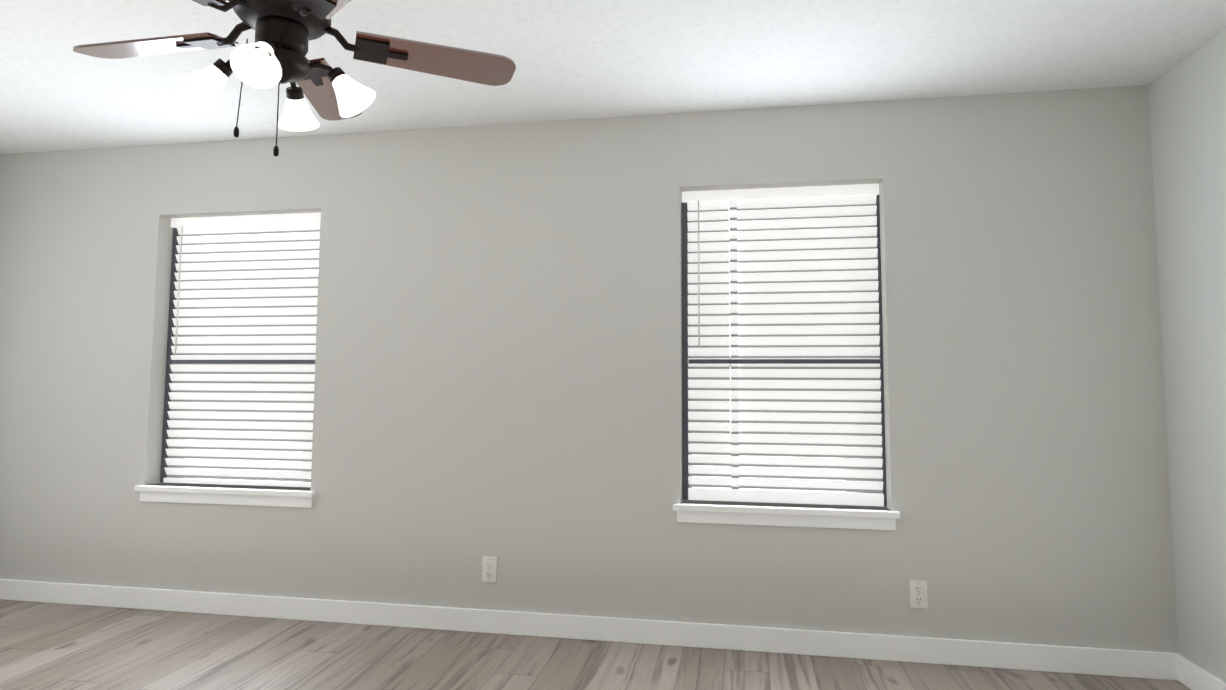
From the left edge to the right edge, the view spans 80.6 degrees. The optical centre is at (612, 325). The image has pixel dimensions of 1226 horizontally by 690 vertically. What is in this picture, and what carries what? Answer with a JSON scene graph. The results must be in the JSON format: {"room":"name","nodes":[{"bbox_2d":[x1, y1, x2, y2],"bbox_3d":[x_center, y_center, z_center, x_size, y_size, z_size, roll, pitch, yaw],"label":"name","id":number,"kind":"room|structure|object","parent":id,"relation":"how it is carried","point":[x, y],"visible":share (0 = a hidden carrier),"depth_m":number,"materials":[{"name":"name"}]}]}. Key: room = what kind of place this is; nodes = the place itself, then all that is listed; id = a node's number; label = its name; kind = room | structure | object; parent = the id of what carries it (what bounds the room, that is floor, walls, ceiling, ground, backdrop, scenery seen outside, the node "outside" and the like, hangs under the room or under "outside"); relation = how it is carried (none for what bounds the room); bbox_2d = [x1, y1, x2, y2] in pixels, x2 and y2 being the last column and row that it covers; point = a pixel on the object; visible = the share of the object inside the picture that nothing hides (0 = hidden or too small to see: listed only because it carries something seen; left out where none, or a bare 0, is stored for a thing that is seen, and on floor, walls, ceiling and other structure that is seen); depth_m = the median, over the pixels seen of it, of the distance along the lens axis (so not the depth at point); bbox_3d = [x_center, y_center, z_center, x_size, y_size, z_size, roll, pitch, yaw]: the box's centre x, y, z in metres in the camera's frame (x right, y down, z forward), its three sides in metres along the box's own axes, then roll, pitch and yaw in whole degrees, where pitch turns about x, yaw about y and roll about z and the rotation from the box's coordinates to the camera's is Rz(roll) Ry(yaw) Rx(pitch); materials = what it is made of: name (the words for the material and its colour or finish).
{"room":"empty bedroom","nodes":[
{"label":"empty bedroom","id":0,"kind":"room"},
{"bbox_2d":[0,85,1177,652],"bbox_3d":[-0.623,0.230,3.616,5.908,2.440,0.250,-1,-4,10],"label":"wall","id":1,"kind":"structure","parent":0,"point":[498,351],"depth_m":3.39,"materials":[{"name":"grey paint"}]},
{"bbox_2d":[134,483,315,507],"bbox_3d":[-1.962,0.872,3.751,1.010,0.082,0.210,-1,-4,10],"label":"window sill","id":2,"kind":"structure","parent":1,"relation":"attached to","point":[237,496],"depth_m":3.66,"materials":[{"name":"white wood"}]},
{"bbox_2d":[160,212,320,486],"bbox_3d":[-1.946,0.123,3.876,0.950,1.430,0.152,-1,-4,10],"label":"window","id":3,"kind":"structure","parent":1,"relation":"in","point":[241,339],"depth_m":3.84,"materials":[{"name":"grey plastic"}]},
{"bbox_2d":[482,556,496,581],"bbox_3d":[-0.583,1.147,3.405,0.070,0.115,0.009,-1,-4,10],"label":"electrical outlet","id":4,"kind":"object","parent":1,"relation":"attached to","point":[489,569],"visible":1,"depth_m":3.40,"materials":[{"name":"white plastic"}]},
{"bbox_2d":[0,579,1176,680],"bbox_3d":[-0.651,1.384,3.397,5.880,0.105,0.014,-1,-4,10],"label":"baseboard","id":5,"kind":"structure","parent":1,"relation":"attached to","point":[1076,660],"depth_m":3.26,"materials":[{"name":"white wood"}]},
{"bbox_2d":[681,184,886,505],"bbox_3d":[0.780,0.084,3.390,0.910,1.460,0.152,-1,-4,10],"label":"window","id":6,"kind":"structure","parent":1,"relation":"in","point":[789,332],"depth_m":3.35,"materials":[{"name":"grey plastic"}]},
{"bbox_2d":[673,499,899,530],"bbox_3d":[0.765,0.847,3.263,0.970,0.082,0.210,-1,-4,10],"label":"window sill","id":7,"kind":"structure","parent":1,"relation":"attached to","point":[820,516],"depth_m":3.18,"materials":[{"name":"white wood"}]},
{"bbox_2d":[909,580,927,608],"bbox_3d":[1.296,1.139,3.069,0.070,0.115,0.009,-1,-4,10],"label":"electrical outlet","id":8,"kind":"object","parent":1,"relation":"attached to","point":[918,592],"visible":1,"depth_m":3.07,"materials":[{"name":"white plastic"}]},
{"bbox_2d":[0,599,1190,689],"bbox_3d":[-1.236,1.233,0.134,6.228,0.100,7.147,-1,-4,10],"label":"floor","id":9,"kind":"structure","parent":0,"point":[50,646],"depth_m":3.02,"materials":[{"name":"brown wood"}]},
{"bbox_2d":[0,0,1225,153],"bbox_3d":[-1.224,-1.300,0.329,6.228,0.100,7.147,-1,-4,10],"label":"ceiling","id":10,"kind":"structure","parent":0,"point":[580,59],"depth_m":2.84,"materials":[{"name":"paint"}]},
{"bbox_2d":[73,0,515,156],"bbox_3d":[-0.940,-0.771,1.973,1.200,0.700,1.245,-1,-4,10],"label":"fan","id":11,"kind":"object","parent":10,"relation":"hanging from","point":[276,52],"visible":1,"depth_m":1.99,"materials":[{"name":"brown wood"}]},
{"bbox_2d":[1148,28,1225,682],"bbox_3d":[1.756,-0.061,-0.302,0.160,2.440,7.147,-1,-4,10],"label":"wall","id":12,"kind":"structure","parent":0,"point":[1187,103],"depth_m":2.76,"materials":[{"name":"grey paint"}]},
{"bbox_2d":[1175,653,1225,689],"bbox_3d":[1.657,1.101,-0.421,0.014,0.105,6.737,-1,-4,10],"label":"baseboard","id":13,"kind":"structure","parent":12,"relation":"attached to","point":[1191,675],"depth_m":2.76,"materials":[{"name":"white wood"}]}
]}

